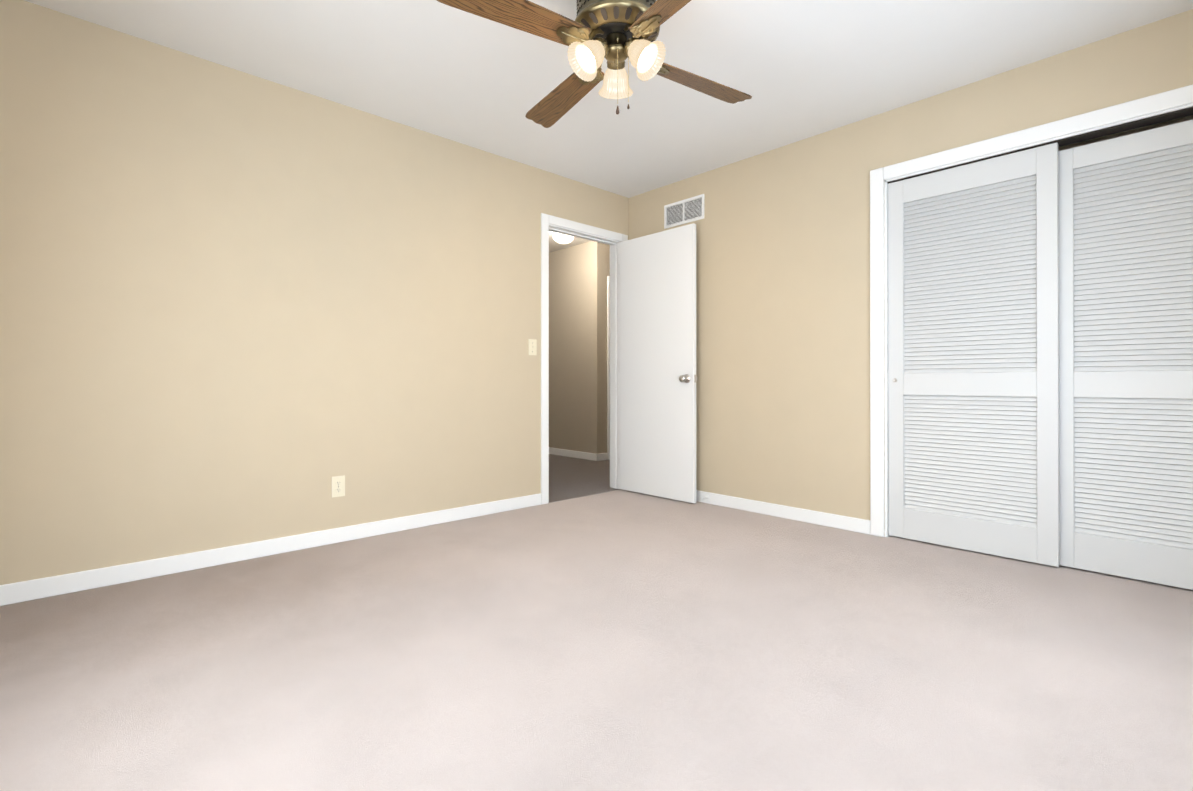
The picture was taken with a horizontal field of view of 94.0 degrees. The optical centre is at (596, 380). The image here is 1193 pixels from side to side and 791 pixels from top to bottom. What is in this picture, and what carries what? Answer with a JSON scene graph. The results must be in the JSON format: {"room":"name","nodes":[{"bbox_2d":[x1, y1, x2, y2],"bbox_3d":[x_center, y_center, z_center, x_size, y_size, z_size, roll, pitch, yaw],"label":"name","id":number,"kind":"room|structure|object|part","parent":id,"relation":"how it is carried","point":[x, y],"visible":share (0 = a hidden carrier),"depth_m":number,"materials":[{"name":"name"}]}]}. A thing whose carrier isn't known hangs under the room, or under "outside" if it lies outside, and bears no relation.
{"room":"empty bedroom","nodes":[
{"label":"empty bedroom","id":0,"kind":"room"},
{"bbox_2d":[0,0,628,584],"bbox_3d":[-0.393,-0.400,4.143,6.140,2.600,0.120,0,0,-43],"label":"wall","id":1,"kind":"structure","parent":0,"point":[236,308],"depth_m":2.76,"materials":[{"name":"beige paint"}]},
{"bbox_2d":[0,493,540,605],"bbox_3d":[-1.454,0.856,3.058,2.874,0.082,0.013,0,0,-43],"label":"baseboard","id":2,"kind":"structure","parent":1,"relation":"attached to","point":[24,591],"depth_m":2.73,"materials":[{"name":"white wood"}]},
{"bbox_2d":[332,475,344,497],"bbox_3d":[-1.431,0.587,3.083,0.070,0.114,0.007,0,0,-43],"label":"wall outlet","id":3,"kind":"object","parent":1,"relation":"attached to","point":[338,486],"visible":1,"depth_m":3.08,"materials":[{"name":"beige plastic"}]},
{"bbox_2d":[528,339,536,354],"bbox_3d":[-0.455,-0.240,3.989,0.070,0.114,0.019,0,0,-43],"label":"light switch","id":4,"kind":"object","parent":1,"relation":"attached to","point":[532,346],"visible":1,"depth_m":3.99,"materials":[{"name":"beige plastic"}]},
{"bbox_2d":[541,213,627,504],"bbox_3d":[-0.119,-0.158,4.399,0.902,2.119,0.156,0,0,-43],"label":"door frame","id":5,"kind":"structure","parent":1,"relation":"attached to","point":[546,220],"depth_m":4.33,"materials":[{"name":"white wood"}]},
{"bbox_2d":[619,223,695,502],"bbox_3d":[0.456,-0.125,4.310,0.035,2.028,0.758,0,0,-43],"label":"bedroom door","id":6,"kind":"structure","parent":1,"relation":"in","point":[657,359],"depth_m":4.26,"materials":[{"name":"white paint"}]},
{"bbox_2d":[679,374,696,382],"bbox_3d":[0.684,-0.015,4.062,0.166,0.065,0.104,0,0,-43],"label":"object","id":7,"kind":"structure","parent":6,"relation":"attached to","point":[685,378],"depth_m":4.03,"materials":[{"name":"silver metal"}]},
{"bbox_2d":[549,231,590,252],"bbox_3d":[-0.901,-1.645,5.806,4.620,0.100,3.000,0,0,-43],"label":"ceiling","id":8,"kind":"structure","parent":0,"point":[554,245],"depth_m":6.46,"materials":[{"name":"paint"}]},
{"bbox_2d":[553,233,573,243],"bbox_3d":[-0.334,-1.490,5.623,0.214,0.210,0.225,0,0,-43],"label":"hall ceiling light","id":9,"kind":"object","parent":8,"relation":"attached to","point":[560,238],"visible":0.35,"depth_m":5.56,"materials":[{"name":"white glass"}]},
{"bbox_2d":[549,241,608,453],"bbox_3d":[-0.511,-0.341,6.924,0.120,2.500,1.650,0,0,-43],"label":"wall","id":10,"kind":"structure","parent":0,"point":[579,274],"depth_m":6.51,"materials":[{"name":"beige paint"}]},
{"bbox_2d":[549,447,606,460],"bbox_3d":[-0.501,0.868,6.921,0.163,0.082,1.663,0,0,-43],"label":"baseboard","id":11,"kind":"structure","parent":10,"relation":"attached to","point":[580,455],"depth_m":6.49,"materials":[{"name":"white wood"}]},
{"bbox_2d":[0,489,1192,790],"bbox_3d":[0.142,0.924,2.025,3.800,0.060,3.700,0,0,-43],"label":"floor carpet","id":12,"kind":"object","parent":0,"point":[620,639],"visible":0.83,"depth_m":1.73,"materials":[{"name":"beige carpet"}]},
{"bbox_2d":[24,0,1192,197],"bbox_3d":[0.142,-1.596,2.033,4.040,0.100,3.940,0,0,-43],"label":"ceiling","id":13,"kind":"structure","parent":0,"point":[797,70],"depth_m":2.68,"materials":[{"name":"white paint"}]},
{"bbox_2d":[437,0,751,127],"bbox_3d":[0.075,-1.271,2.122,1.046,0.551,1.046,0,0,12],"label":"ceiling fan","id":14,"kind":"object","parent":13,"relation":"hanging from","point":[615,34],"visible":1,"depth_m":2.05,"materials":[{"name":"brown wood"}]},
{"bbox_3d":[-0.273,-1.257,1.900,0.554,0.034,0.134,0,0,-33],"label":"blade","id":15,"kind":"part","parent":14,"relation":"part of","materials":[{"name":"brown wood"}]},
{"bbox_3d":[-0.146,-1.255,2.470,0.134,0.034,0.554,0,0,-33],"label":"blade","id":16,"kind":"part","parent":14,"relation":"part of","materials":[{"name":"brown wood"}]},
{"bbox_3d":[-0.035,-1.199,2.067,0.151,0.151,0.141,0,0,-43],"label":"lamp shade","id":17,"kind":"part","parent":14,"relation":"part of","materials":[{"name":"white glass"}]},
{"bbox_3d":[-0.014,-1.219,2.074,0.075,0.075,0.059,0,0,-43],"label":"bulb","id":18,"kind":"part","parent":14,"relation":"part of","materials":[{"name":"white glass"}]},
{"bbox_3d":[0.018,-1.249,2.091,0.074,0.065,0.073,0,0,-43],"label":"arm","id":19,"kind":"part","parent":14,"relation":"part of"},
{"bbox_3d":[0.079,-1.198,2.253,0.144,0.151,0.145,0,0,-43],"label":"lamp shade","id":20,"kind":"part","parent":14,"relation":"part of","materials":[{"name":"white glass"}]},
{"bbox_3d":[0.077,-1.249,2.190,0.071,0.065,0.072,0,0,-43],"label":"arm","id":21,"kind":"part","parent":14,"relation":"part of"},
{"bbox_3d":[0.132,-1.249,2.089,0.073,0.065,0.074,0,0,-43],"label":"arm","id":22,"kind":"part","parent":14,"relation":"part of"},
{"bbox_3d":[0.164,-1.219,2.071,0.059,0.075,0.075,0,0,-43],"label":"bulb","id":23,"kind":"part","parent":14,"relation":"part of","materials":[{"name":"white glass"}]},
{"bbox_3d":[0.184,-1.199,2.063,0.140,0.151,0.151,0,0,-43],"label":"lamp shade","id":24,"kind":"part","parent":14,"relation":"part of","materials":[{"name":"white glass"}]},
{"bbox_3d":[0.297,-1.257,1.773,0.134,0.034,0.554,0,0,-33],"label":"blade","id":25,"kind":"part","parent":14,"relation":"part of","materials":[{"name":"brown wood"}]},
{"bbox_3d":[0.424,-1.255,2.344,0.554,0.034,0.134,0,0,-33],"label":"blade","id":26,"kind":"part","parent":14,"relation":"part of","materials":[{"name":"brown wood"}]},
{"bbox_2d":[609,245,609,275],"bbox_3d":[0.460,-0.341,6.784,1.050,2.500,0.120,0,0,-43],"label":"wall","id":27,"kind":"structure","parent":0,"point":[609,245],"depth_m":6.42,"materials":[{"name":"beige paint"}]},
{"bbox_2d":[607,276,609,459],"bbox_3d":[0.456,-0.147,6.686,0.890,2.110,0.016,0,0,-43],"label":"door frame","id":28,"kind":"structure","parent":27,"relation":"attached to","point":[608,367],"depth_m":6.39,"materials":[{"name":"white wood"}]},
{"bbox_2d":[629,9,1192,536],"bbox_3d":[1.576,-0.322,3.366,0.120,2.440,3.940,0,0,-43],"label":"wall","id":29,"kind":"structure","parent":0,"point":[783,325],"depth_m":3.50,"materials":[{"name":"beige paint"}]},
{"bbox_2d":[664,194,703,228],"bbox_3d":[0.666,-1.290,4.250,0.009,0.182,0.380,0,0,-43],"label":"air vent","id":30,"kind":"object","parent":29,"relation":"in","point":[688,210],"visible":1,"depth_m":4.25,"materials":[{"name":"white metal"}]},
{"bbox_2d":[696,490,869,534],"bbox_3d":[0.932,0.859,3.955,0.013,0.082,1.955,0,0,-43],"label":"baseboard","id":31,"kind":"structure","parent":29,"relation":"attached to","point":[823,519],"depth_m":3.61,"materials":[{"name":"white wood"}]},
{"bbox_2d":[888,142,1059,566],"bbox_3d":[1.946,-0.123,2.928,0.036,2.020,0.756,0,0,-43],"label":"closet door","id":32,"kind":"structure","parent":29,"relation":"in","point":[973,362],"depth_m":2.88,"materials":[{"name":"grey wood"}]},
{"bbox_2d":[870,84,1192,536],"bbox_3d":[2.217,-0.129,2.678,0.120,2.050,1.520,0,0,-43],"label":"door frame","id":33,"kind":"structure","parent":29,"relation":"attached to","point":[886,293],"depth_m":3.19,"materials":[{"name":"white wood"}]},
{"bbox_2d":[887,107,1192,183],"bbox_3d":[2.213,-1.139,2.678,0.090,0.006,1.496,0,0,-43],"label":"track rail","id":34,"kind":"object","parent":29,"relation":"attached to","point":[1164,117],"visible":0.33,"depth_m":2.55,"materials":[{"name":"grey metal"}]},
{"bbox_2d":[1058,120,1192,589],"bbox_3d":[2.475,-0.110,2.421,0.036,1.990,0.764,0,0,-43],"label":"closet door","id":35,"kind":"structure","parent":29,"relation":"in","point":[1126,382],"depth_m":2.50,"materials":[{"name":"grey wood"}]},
{"bbox_2d":[887,536,1192,595],"bbox_3d":[2.392,0.926,2.941,0.740,0.060,1.970,0,0,-43],"label":"floor","id":36,"kind":"structure","parent":0,"point":[1129,581],"depth_m":2.60,"materials":[{"name":"carpet"}]},
{"bbox_2d":[907,115,1192,231],"bbox_3d":[2.466,-0.323,3.013,0.700,2.440,2.130,0,0,-43],"label":"wall","id":37,"kind":"structure","parent":0,"point":[1162,124],"depth_m":3.00,"materials":[{"name":"beige paint"}]},
{"label":"outside","id":38,"kind":"structure","parent":0,"visible":0},
{"bbox_2d":[549,454,619,502],"bbox_3d":[-0.860,0.935,5.754,4.620,0.060,3.120,0,0,-43],"label":"floor","id":39,"kind":"structure","parent":38,"point":[570,477],"depth_m":5.19,"materials":[{"name":"beige carpet"}]}
]}

